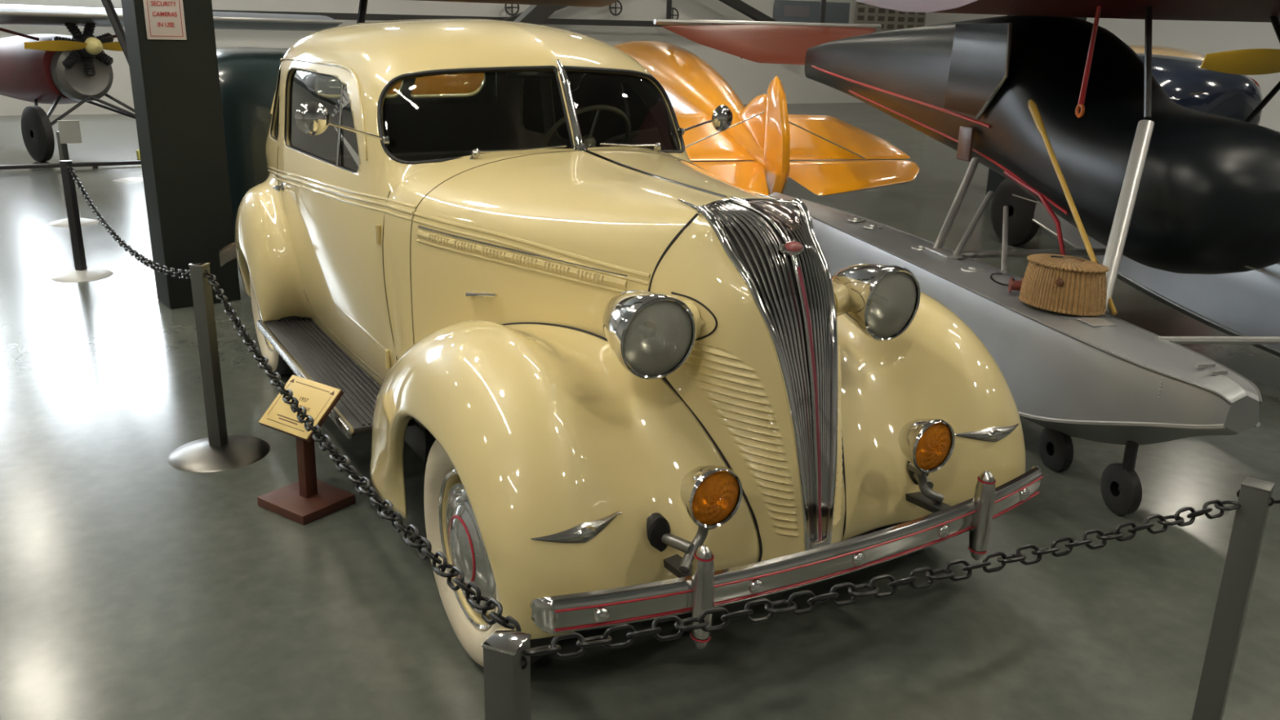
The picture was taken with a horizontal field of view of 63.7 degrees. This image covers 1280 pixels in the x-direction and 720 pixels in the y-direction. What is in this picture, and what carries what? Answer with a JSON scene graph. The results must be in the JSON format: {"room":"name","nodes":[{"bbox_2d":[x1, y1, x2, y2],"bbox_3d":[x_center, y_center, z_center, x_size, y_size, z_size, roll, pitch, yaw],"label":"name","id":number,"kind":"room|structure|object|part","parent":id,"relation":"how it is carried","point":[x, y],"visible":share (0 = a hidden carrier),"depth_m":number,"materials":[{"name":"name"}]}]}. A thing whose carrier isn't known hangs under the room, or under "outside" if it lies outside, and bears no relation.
{"room":"transportation museum","nodes":[
{"label":"transportation museum","id":0,"kind":"room"},
{"bbox_2d":[120,0,240,308],"bbox_3d":[-2.877,-4.223,5.734,0.450,8.000,0.320,-12,22,-36],"label":"pillar","id":1,"kind":"structure","parent":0,"point":[175,86],"depth_m":6.50,"materials":[{"name":"black"}]},
{"bbox_2d":[142,0,186,39],"bbox_3d":[-2.869,-2.100,6.219,0.225,0.320,0.010,-12,22,-37],"label":"warning sign","id":2,"kind":"object","parent":1,"relation":"attached to","point":[164,19],"visible":1,"depth_m":6.23,"materials":[{"name":"white paper"}]},
{"bbox_2d":[35,4,673,26],"bbox_3d":[-7.062,-7.519,22.527,32.001,0.280,0.140,-9,20,-29],"label":"trim","id":3,"kind":"structure","parent":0,"point":[353,16],"depth_m":23.76,"materials":[{"name":"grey metal"}]},
{"bbox_2d":[0,0,937,115],"bbox_3d":[-6.382,-9.633,22.799,36.000,8.000,0.100,-9,20,-29],"label":"wall","id":4,"kind":"structure","parent":0,"point":[748,79],"depth_m":25.80,"materials":[{"name":"white paint"}]},
{"bbox_2d":[504,4,519,15],"bbox_3d":[-3.155,-8.512,24.902,0.384,0.384,0.372,-9,20,-29],"label":"wheel","id":5,"kind":"object","parent":4,"relation":"attached to","point":[505,5],"visible":0.76,"depth_m":24.78,"materials":[{"name":"grey metal"}]},
{"bbox_2d":[608,0,622,15],"bbox_3d":[-0.696,-8.964,26.251,0.384,0.384,0.372,-9,20,-29],"label":"wheel","id":6,"kind":"object","parent":4,"relation":"attached to","point":[619,2],"visible":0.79,"depth_m":26.12,"materials":[{"name":"grey metal"}]},
{"bbox_2d":[671,7,679,19],"bbox_3d":[0.772,-9.066,27.112,0.384,0.384,0.372,-9,20,-29],"label":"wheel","id":7,"kind":"object","parent":4,"relation":"attached to","point":[673,8],"visible":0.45,"depth_m":26.98,"materials":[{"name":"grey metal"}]},
{"bbox_2d":[773,0,849,23],"bbox_3d":[4.924,-9.827,29.401,2.700,0.750,0.055,-9,20,-29],"label":"wall panel","id":8,"kind":"object","parent":4,"relation":"attached to","point":[785,11],"visible":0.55,"depth_m":29.28,"materials":[{"name":"grey"}]},
{"bbox_2d":[854,0,925,30],"bbox_3d":[7.518,-10.322,30.828,2.800,0.900,0.040,-9,20,-29],"label":"grid","id":9,"kind":"object","parent":4,"relation":"attached to","point":[889,20],"visible":0.59,"depth_m":30.79,"materials":[{"name":"beige"}]},
{"bbox_2d":[857,15,864,20],"bbox_3d":[6.482,-10.046,30.275,0.240,0.130,0.020,-9,20,-29],"label":"picture","id":10,"kind":"object","parent":9,"relation":"attached to","point":[859,17],"depth_m":30.27,"materials":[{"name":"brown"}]},
{"bbox_2d":[857,7,865,12],"bbox_3d":[6.487,-10.256,30.209,0.240,0.130,0.020,-9,20,-29],"label":"picture","id":11,"kind":"object","parent":9,"relation":"attached to","point":[860,9],"depth_m":30.20,"materials":[{"name":"brown"}]},
{"bbox_2d":[867,15,874,20],"bbox_3d":[6.828,-10.099,30.469,0.240,0.130,0.020,-9,20,-29],"label":"picture","id":12,"kind":"object","parent":9,"relation":"attached to","point":[869,17],"depth_m":30.45,"materials":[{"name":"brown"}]},
{"bbox_2d":[868,8,875,13],"bbox_3d":[6.833,-10.309,30.403,0.240,0.130,0.020,-9,20,-29],"label":"picture","id":13,"kind":"object","parent":9,"relation":"attached to","point":[870,10],"depth_m":30.39,"materials":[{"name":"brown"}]},
{"bbox_2d":[877,16,884,21],"bbox_3d":[7.174,-10.152,30.662,0.240,0.130,0.020,-9,20,-29],"label":"picture","id":14,"kind":"object","parent":9,"relation":"attached to","point":[879,18],"depth_m":30.65,"materials":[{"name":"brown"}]},
{"bbox_2d":[878,8,885,13],"bbox_3d":[7.179,-10.362,30.596,0.240,0.130,0.020,-9,20,-29],"label":"picture","id":15,"kind":"object","parent":9,"relation":"attached to","point":[880,10],"depth_m":30.58,"materials":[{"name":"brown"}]},
{"bbox_2d":[887,24,893,29],"bbox_3d":[7.516,-9.995,30.921,0.240,0.130,0.020,-9,20,-29],"label":"picture","id":16,"kind":"object","parent":9,"relation":"attached to","point":[889,26],"depth_m":30.91,"materials":[{"name":"brown"}]},
{"bbox_2d":[888,16,894,21],"bbox_3d":[7.521,-10.205,30.855,0.240,0.130,0.020,-9,20,-29],"label":"picture","id":17,"kind":"object","parent":9,"relation":"attached to","point":[890,18],"depth_m":30.84,"materials":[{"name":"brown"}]},
{"bbox_2d":[888,8,895,13],"bbox_3d":[7.525,-10.415,30.790,0.240,0.130,0.020,-9,20,-29],"label":"picture","id":18,"kind":"object","parent":9,"relation":"attached to","point":[891,11],"depth_m":30.79,"materials":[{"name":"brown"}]},
{"bbox_2d":[897,24,903,29],"bbox_3d":[7.862,-10.048,31.114,0.240,0.130,0.020,-9,20,-29],"label":"picture","id":19,"kind":"object","parent":9,"relation":"attached to","point":[899,26],"depth_m":31.09,"materials":[{"name":"brown"}]},
{"bbox_2d":[897,17,904,22],"bbox_3d":[7.867,-10.258,31.049,0.240,0.130,0.020,-9,20,-29],"label":"picture","id":20,"kind":"object","parent":9,"relation":"attached to","point":[900,19],"depth_m":31.04,"materials":[{"name":"brown"}]},
{"bbox_2d":[907,17,914,22],"bbox_3d":[8.213,-10.311,31.242,0.240,0.130,0.020,-9,20,-29],"label":"picture","id":21,"kind":"object","parent":9,"relation":"attached to","point":[909,19],"depth_m":31.23,"materials":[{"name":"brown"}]},
{"bbox_2d":[917,17,924,22],"bbox_3d":[8.559,-10.364,31.436,0.240,0.130,0.020,-9,20,-29],"label":"picture","id":22,"kind":"object","parent":9,"relation":"attached to","point":[919,20],"depth_m":31.42,"materials":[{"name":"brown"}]},
{"bbox_2d":[502,5,568,21],"bbox_3d":[-0.581,-9.393,25.618,10.374,3.907,0.220,-9,20,-29],"label":"trim","id":23,"kind":"structure","parent":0,"point":[514,17],"depth_m":24.48,"materials":[{"name":"grey metal"}]},
{"bbox_2d":[514,4,560,25],"bbox_3d":[-1.674,-5.331,16.069,4.868,4.198,0.260,-9,20,-29],"label":"trim","id":24,"kind":"structure","parent":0,"point":[533,14],"depth_m":15.98,"materials":[{"name":"grey metal"}]},
{"bbox_2d":[0,102,1279,719],"bbox_3d":[2.074,-1.197,9.976,36.000,0.100,34.000,-9,20,-29],"label":"floor","id":25,"kind":"structure","parent":0,"point":[135,585],"depth_m":3.50,"materials":[{"name":"concrete"}]},
{"bbox_2d":[0,160,141,169],"bbox_3d":[-7.009,-2.508,13.256,2.600,0.070,0.160,-9,20,-29],"label":"rail","id":26,"kind":"object","parent":25,"relation":"on","point":[95,164],"visible":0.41,"depth_m":13.13,"materials":[{"name":"black metal"}]},
{"bbox_2d":[48,131,98,226],"bbox_3d":[-5.219,-1.661,9.396,0.410,0.830,0.410,11,20,28],"label":"stanchion","id":27,"kind":"object","parent":25,"relation":"on","point":[63,148],"visible":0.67,"depth_m":9.35,"materials":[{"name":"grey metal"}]},
{"bbox_3d":[-5.219,-1.675,9.392,0.056,0.796,0.056,11,20,28],"label":"post","id":28,"kind":"part","parent":27,"relation":"part of","materials":[{"name":"grey metal"}]},
{"bbox_2d":[57,120,81,143],"bbox_3d":[-5.110,-2.045,9.240,0.170,0.210,0.083,-9,20,-29],"label":"paper card","id":29,"kind":"object","parent":27,"relation":"on","point":[69,131],"visible":1,"depth_m":9.24,"materials":[{"name":"grey paper"}]},
{"bbox_2d":[49,160,113,282],"bbox_3d":[-4.061,-1.011,7.397,0.410,0.830,0.410,5,18,11],"label":"stanchion","id":30,"kind":"object","parent":25,"relation":"on","point":[81,273],"visible":1,"depth_m":7.39,"materials":[{"name":"black metal"}]},
{"bbox_3d":[-4.060,-1.025,7.392,0.056,0.796,0.056,5,18,11],"label":"post","id":31,"kind":"part","parent":30,"relation":"part of","materials":[{"name":"black metal"}]},
{"bbox_2d":[66,165,190,279],"bbox_3d":[-2.921,-0.759,5.778,0.040,0.236,3.887,-11,21,-33],"label":"chain","id":32,"kind":"object","parent":30,"relation":"hanging from","point":[180,273],"visible":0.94,"depth_m":5.65,"materials":[{"name":"grey metal"}]},
{"bbox_2d":[112,177,142,182],"bbox_3d":[-6.048,-2.149,12.256,0.400,0.020,0.400,-9,20,-29],"label":"disc","id":33,"kind":"object","parent":25,"relation":"on","point":[127,179],"visible":0.94,"depth_m":12.17,"materials":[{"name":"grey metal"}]},
{"bbox_2d":[136,148,140,159],"bbox_3d":[-6.819,-2.903,14.215,0.220,0.260,0.240,-9,20,-29],"label":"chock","id":34,"kind":"object","parent":25,"relation":"on","point":[138,155],"visible":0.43,"depth_m":14.10,"materials":[{"name":"yellow paint"}]},
{"bbox_2d":[0,4,342,161],"bbox_3d":[-9.581,-4.293,15.576,6.010,1.986,8.200,14,22,36],"label":"plane","id":35,"kind":"object","parent":25,"relation":"on","point":[55,69],"visible":0.94,"depth_m":14.14,"materials":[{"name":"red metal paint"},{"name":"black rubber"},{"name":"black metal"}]},
{"bbox_3d":[-7.679,-4.137,13.575,0.106,0.137,0.800,14,22,36],"label":"propeller blade","id":36,"kind":"part","parent":35,"relation":"part of","materials":[{"name":"yellow wood"}]},
{"bbox_2d":[49,50,113,102],"bbox_3d":[-7.738,-3.988,14.302,0.320,0.800,0.800,14,22,36],"label":"engine","id":37,"kind":"object","parent":35,"relation":"on","point":[73,84],"depth_m":14.19,"materials":[{"name":"grey metal"}]},
{"bbox_3d":[-7.089,-4.351,14.301,0.106,0.137,0.800,14,22,36],"label":"propeller blade","id":38,"kind":"part","parent":35,"relation":"part of","materials":[{"name":"yellow wood"}]},
{"bbox_2d":[167,262,270,472],"bbox_3d":[-1.797,0.004,4.306,0.410,0.830,0.410,5,18,11],"label":"stanchion","id":39,"kind":"object","parent":25,"relation":"on","point":[219,451],"visible":1,"depth_m":4.31,"materials":[{"name":"grey metal"}]},
{"bbox_3d":[-1.796,-0.010,4.301,0.056,0.796,0.056,5,18,11],"label":"post","id":40,"kind":"part","parent":39,"relation":"part of","materials":[{"name":"grey metal"}]},
{"bbox_2d":[204,272,521,631],"bbox_3d":[-0.976,0.092,2.944,0.040,0.158,3.086,-9,20,-29],"label":"chain","id":41,"kind":"object","parent":39,"relation":"hanging from","point":[508,622],"visible":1,"depth_m":2.33,"materials":[{"name":"grey metal"}]},
{"bbox_2d":[257,374,355,524],"bbox_3d":[-1.292,0.332,3.910,0.316,0.461,0.248,13,21,33],"label":"sign stand","id":42,"kind":"object","parent":25,"relation":"on","point":[306,500],"visible":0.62,"depth_m":3.90,"materials":[{"name":"brown wood"}]},
{"bbox_3d":[-1.280,0.538,3.962,0.275,0.038,0.245,13,21,33],"label":"board","id":43,"kind":"part","parent":42,"relation":"part of","materials":[{"name":"brown wood"}]},
{"bbox_2d":[101,0,618,236],"bbox_3d":[-2.421,-2.443,9.496,4.554,2.378,3.520,-9,20,-29],"label":"plane","id":44,"kind":"object","parent":25,"relation":"on","point":[248,76],"visible":0.12,"depth_m":7.46,"materials":[{"name":"black metal"}]},
{"bbox_2d":[386,72,484,94],"bbox_3d":[-2.540,-2.889,12.393,3.000,1.497,1.068,-9,20,-29],"label":"aircraft","id":45,"kind":"object","parent":25,"relation":"on","point":[464,83],"visible":0.02,"depth_m":11.95,"materials":[{"name":"orange metal"}]},
{"bbox_2d":[481,626,531,719],"bbox_3d":[-0.219,0.837,1.752,0.410,0.830,0.410,8,19,21],"label":"stanchion","id":46,"kind":"object","parent":25,"relation":"on","point":[506,668],"visible":1,"depth_m":1.62,"materials":[{"name":"grey metal"}]},
{"bbox_2d":[523,499,1241,659],"bbox_3d":[0.570,0.396,1.951,1.649,0.068,0.040,-7,19,-23],"label":"chain","id":47,"kind":"object","parent":46,"relation":"hanging from","point":[604,639],"visible":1,"depth_m":1.89,"materials":[{"name":"grey metal"}]},
{"bbox_2d":[218,18,1043,666],"bbox_3d":[-0.652,-0.597,4.672,1.960,1.806,5.012,-9,20,-29],"label":"vintage car","id":48,"kind":"object","parent":25,"relation":"on","point":[628,379],"visible":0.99,"depth_m":3.10,"materials":[{"name":"beige paint"}]},
{"bbox_3d":[-1.707,-0.811,4.892,0.049,0.044,0.152,-9,20,-29],"label":"door handle","id":49,"kind":"part","parent":48,"relation":"part of","materials":[{"name":"silver metal"}]},
{"bbox_3d":[-1.462,0.044,4.413,0.030,0.046,1.672,-9,20,-29],"label":"edge trim","id":50,"kind":"part","parent":48,"relation":"part of","materials":[{"name":"silver metal"}]},
{"bbox_3d":[-1.429,-1.146,4.544,0.068,0.342,1.714,-9,20,-29],"label":"drip rail","id":51,"kind":"part","parent":48,"relation":"part of","materials":[{"name":"beige metal"}]},
{"bbox_3d":[-1.575,-0.807,4.830,0.143,0.171,2.535,-8,19,-26],"label":"belt moulding","id":52,"kind":"part","parent":48,"relation":"part of","materials":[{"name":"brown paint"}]},
{"bbox_3d":[-1.572,-0.828,4.825,0.149,0.174,2.536,-8,19,-26],"label":"belt moulding","id":53,"kind":"part","parent":48,"relation":"part of","materials":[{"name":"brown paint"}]},
{"bbox_3d":[-1.569,-0.848,4.821,0.150,0.171,2.535,-8,19,-26],"label":"belt moulding","id":54,"kind":"part","parent":48,"relation":"part of","materials":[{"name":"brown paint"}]},
{"bbox_3d":[-1.032,-0.819,3.694,0.296,0.113,0.035,-15,24,-42],"label":"mirror arm","id":55,"kind":"part","parent":48,"relation":"part of","materials":[{"name":"silver metal"}]},
{"bbox_3d":[-0.866,-0.516,3.682,0.016,0.013,0.223,-12,22,-37],"label":"belt moulding","id":56,"kind":"part","parent":48,"relation":"part of","materials":[{"name":"brown paint"}]},
{"bbox_3d":[-0.860,-0.538,3.678,0.019,0.016,0.224,-13,22,-37],"label":"belt moulding","id":57,"kind":"part","parent":48,"relation":"part of","materials":[{"name":"brown paint"}]},
{"bbox_3d":[-0.853,-0.558,3.676,0.016,0.013,0.224,-13,22,-38],"label":"belt moulding","id":58,"kind":"part","parent":48,"relation":"part of","materials":[{"name":"brown paint"}]},
{"bbox_3d":[-1.318,0.023,4.664,0.030,0.140,2.200,-9,20,-29],"label":"sill","id":59,"kind":"part","parent":48,"relation":"part of","materials":[{"name":"black metal"}]},
{"bbox_3d":[-0.880,-0.718,5.053,1.240,0.595,0.256,-9,20,-29],"label":"seat","id":60,"kind":"part","parent":48,"relation":"part of","materials":[{"name":"fabric"}]},
{"bbox_3d":[-0.515,-0.216,3.392,0.148,0.034,0.037,14,22,36],"label":"hood handle","id":61,"kind":"part","parent":48,"relation":"part of","materials":[{"name":"silver metal"}]},
{"bbox_3d":[-0.409,-0.305,3.297,0.942,0.035,0.019,15,22,37],"label":"louvre band trim","id":62,"kind":"part","parent":48,"relation":"part of","materials":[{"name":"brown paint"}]},
{"bbox_3d":[-0.433,-0.772,3.776,0.336,0.026,0.017,-4,18,-15],"label":"wiper arm","id":63,"kind":"part","parent":48,"relation":"part of","materials":[{"name":"silver metal"}]},
{"bbox_3d":[-0.404,-0.352,3.285,0.941,0.035,0.018,15,22,37],"label":"louvre band trim","id":64,"kind":"part","parent":48,"relation":"part of","materials":[{"name":"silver metal"}]},
{"bbox_2d":[505,71,555,79],"bbox_3d":[-0.440,-1.158,4.145,0.220,0.055,0.020,-9,20,-29],"label":"mirror","id":65,"kind":"object","parent":48,"relation":"attached to","point":[535,74],"depth_m":4.14,"materials":[{"name":"black metal"}]},
{"bbox_3d":[-0.381,-0.353,3.283,0.380,0.065,0.994,-9,20,-29],"label":"belt moulding","id":66,"kind":"part","parent":48,"relation":"part of","materials":[{"name":"brown paint"}]},
{"bbox_3d":[-0.376,-0.375,3.279,0.379,0.068,0.995,-9,20,-29],"label":"belt moulding","id":67,"kind":"part","parent":48,"relation":"part of","materials":[{"name":"brown paint"}]},
{"bbox_2d":[410,150,764,343],"bbox_3d":[0.040,-0.283,3.525,1.352,0.748,1.060,-9,20,-29],"label":"hood","id":68,"kind":"object","parent":48,"relation":"attached to","point":[537,246],"depth_m":3.30,"materials":[{"name":"beige paint"}]},
{"bbox_3d":[-0.037,-0.838,4.015,0.289,0.026,0.017,-13,22,-38],"label":"wiper arm","id":69,"kind":"part","parent":48,"relation":"part of","materials":[{"name":"silver metal"}]},
{"bbox_3d":[0.022,-0.075,2.765,0.027,0.027,0.073,-9,20,-29],"label":"bulb","id":70,"kind":"part","parent":48,"relation":"part of","materials":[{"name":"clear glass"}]},
{"bbox_3d":[-0.059,-0.994,4.161,0.198,0.343,0.721,14,21,35],"label":"windscreen pane","id":71,"kind":"part","parent":48,"relation":"part of","materials":[{"name":"glass"}]},
{"bbox_3d":[0.267,-1.024,4.514,0.035,0.068,0.298,16,23,40],"label":"mirror arm","id":72,"kind":"part","parent":48,"relation":"part of","materials":[{"name":"silver metal"}]},
{"bbox_3d":[0.177,-0.419,2.900,0.036,0.036,0.040,-9,20,-29],"label":"corner knob","id":73,"kind":"part","parent":48,"relation":"part of","materials":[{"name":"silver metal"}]},
{"bbox_2d":[680,465,742,528],"bbox_3d":[0.169,0.339,2.676,0.164,0.164,0.133,-9,20,-29],"label":"fog lamp","id":74,"kind":"object","parent":48,"relation":"on","point":[711,495],"depth_m":2.67,"materials":[{"name":"orange glass"}]},
{"bbox_3d":[0.391,0.053,2.990,0.620,0.932,0.483,-9,20,-29],"label":"nose panel","id":75,"kind":"part","parent":48,"relation":"part of","materials":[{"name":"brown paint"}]},
{"bbox_3d":[0.297,-0.459,3.018,0.344,0.013,0.108,-9,20,-29],"label":"edge trim","id":76,"kind":"part","parent":48,"relation":"part of","materials":[{"name":"silver metal"}]},
{"bbox_2d":[701,200,838,551],"bbox_3d":[0.391,0.038,2.985,0.360,0.944,0.511,-9,20,-29],"label":"grille","id":77,"kind":"object","parent":48,"relation":"attached to","point":[770,268],"depth_m":2.85,"materials":[{"name":"silver metal"}]},
{"bbox_3d":[0.464,-0.463,3.060,0.036,0.036,0.040,-9,20,-29],"label":"corner knob","id":78,"kind":"part","parent":48,"relation":"part of","materials":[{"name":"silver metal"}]},
{"bbox_3d":[0.733,-0.184,3.162,0.027,0.027,0.073,-9,20,-29],"label":"bulb","id":79,"kind":"part","parent":48,"relation":"part of","materials":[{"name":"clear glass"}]},
{"bbox_2d":[898,418,955,473],"bbox_3d":[0.830,0.238,3.045,0.164,0.164,0.133,-9,20,-29],"label":"fog lamp","id":80,"kind":"object","parent":48,"relation":"on","point":[927,444],"depth_m":3.04,"materials":[{"name":"orange glass"}]},
{"bbox_2d":[613,40,919,195],"bbox_3d":[0.322,-2.467,10.879,2.665,1.713,6.758,-3,18,-14],"label":"airplane","id":81,"kind":"object","parent":25,"relation":"on","point":[764,145],"visible":0.62,"depth_m":8.53,"materials":[{"name":"orange fabric"}]},
{"bbox_2d":[653,0,881,65],"bbox_3d":[1.193,-4.738,10.998,4.400,3.008,1.737,-9,20,-29],"label":"biplane","id":82,"kind":"object","parent":25,"relation":"on","point":[758,42],"visible":0.77,"depth_m":10.88,"materials":[{"name":"red metal"}]},
{"bbox_2d":[768,0,1279,515],"bbox_3d":[5.433,-1.444,7.176,8.748,2.193,7.520,-2,18,-11],"label":"floatplane","id":83,"kind":"object","parent":25,"relation":"on","point":[1180,204],"visible":0.88,"depth_m":4.95,"materials":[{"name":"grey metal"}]},
{"bbox_3d":[1.965,-1.307,6.229,0.020,0.200,0.160,-2,18,-11],"label":"access panel","id":84,"kind":"part","parent":83,"relation":"part of","materials":[{"name":"brown"}]},
{"bbox_2d":[990,272,1022,293],"bbox_3d":[1.663,-0.355,4.668,0.110,0.082,0.202,-2,18,-11],"label":"reel","id":85,"kind":"object","parent":83,"relation":"on","point":[1013,285],"visible":0.84,"depth_m":4.61,"materials":[{"name":"red"}]},
{"bbox_2d":[1018,253,1109,315],"bbox_3d":[1.776,-0.329,4.351,0.218,0.211,0.384,-9,20,-30],"label":"basket","id":86,"kind":"object","parent":83,"relation":"on","point":[1054,282],"visible":1,"depth_m":4.25,"materials":[{"name":"wicker"}]},
{"bbox_3d":[1.781,-0.413,4.326,0.193,0.034,0.344,-9,20,-30],"label":"lid","id":87,"kind":"part","parent":86,"relation":"part of","materials":[{"name":"wicker"}]},
{"bbox_2d":[1028,99,1117,315],"bbox_3d":[1.993,-0.763,4.798,0.040,0.804,1.310,1,17,0],"label":"paddle","id":88,"kind":"object","parent":83,"relation":"on","point":[1033,107],"visible":0.92,"depth_m":4.84,"materials":[{"name":"brown wood"}]},
{"bbox_2d":[1075,6,1101,117],"bbox_3d":[2.127,-1.470,4.876,0.026,0.635,0.078,-1,18,-8],"label":"strap","id":89,"kind":"object","parent":83,"relation":"hanging from","point":[1086,72],"visible":1,"depth_m":4.89,"materials":[{"name":"red paint"}]},
{"bbox_3d":[1.843,-0.154,4.161,0.100,0.004,0.120,-2,18,-11],"label":"deck plate","id":90,"kind":"part","parent":83,"relation":"part of","materials":[{"name":"silver metal"}]},
{"bbox_3d":[1.883,0.384,3.966,0.041,0.260,0.041,-10,21,-33],"label":"wheel leg","id":91,"kind":"part","parent":83,"relation":"part of","materials":[{"name":"black metal"}]},
{"bbox_2d":[991,48,1279,244],"bbox_3d":[3.764,-2.270,10.408,2.252,1.760,5.916,-10,21,-33],"label":"plane","id":92,"kind":"object","parent":25,"relation":"on","point":[1218,84],"visible":0.23,"depth_m":8.18,"materials":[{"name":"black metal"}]},
{"bbox_3d":[4.762,-2.300,7.957,1.050,0.200,0.147,-4,18,-18],"label":"propeller blade","id":93,"kind":"part","parent":92,"relation":"part of","materials":[{"name":"yellow wood"}]},
{"bbox_2d":[1128,44,1260,88],"bbox_3d":[5.199,-2.856,12.344,1.760,1.782,4.700,-3,18,-15],"label":"plane","id":94,"kind":"object","parent":25,"relation":"on","point":[1157,50],"visible":0.06,"depth_m":10.65,"materials":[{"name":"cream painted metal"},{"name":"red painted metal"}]},
{"bbox_2d":[1191,475,1275,719],"bbox_3d":[1.357,0.668,2.401,0.410,0.830,0.410,15,22,37],"label":"stanchion","id":95,"kind":"object","parent":25,"relation":"on","point":[1255,495],"visible":1,"depth_m":2.34,"materials":[{"name":"grey metal"}]},
{"bbox_2d":[1274,499,1279,503],"bbox_3d":[2.321,0.251,2.609,1.928,0.095,0.042,-5,18,-19],"label":"chain","id":96,"kind":"object","parent":95,"relation":"hanging from","point":[1277,501],"visible":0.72,"depth_m":2.29,"materials":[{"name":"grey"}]},
{"bbox_2d":[719,0,777,22],"bbox_3d":[2.569,-9.494,27.502,4.881,2.105,0.220,-9,20,-29],"label":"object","id":97,"kind":"structure","parent":0,"point":[740,6],"depth_m":27.63,"materials":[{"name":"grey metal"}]},
{"bbox_2d":[986,14,1086,194],"bbox_3d":[4.845,-5.887,11.593,0.900,8.000,0.400,-9,20,-29],"label":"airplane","id":98,"kind":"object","parent":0,"point":[994,179],"depth_m":12.60,"materials":[{"name":"black"}]},
{"bbox_2d":[936,13,1279,131],"bbox_3d":[17.776,-7.452,17.495,0.100,8.000,34.000,-9,20,-29],"label":"wall","id":99,"kind":"structure","parent":0,"point":[1205,37],"depth_m":24.76,"materials":[{"name":"white paint"}]}
]}

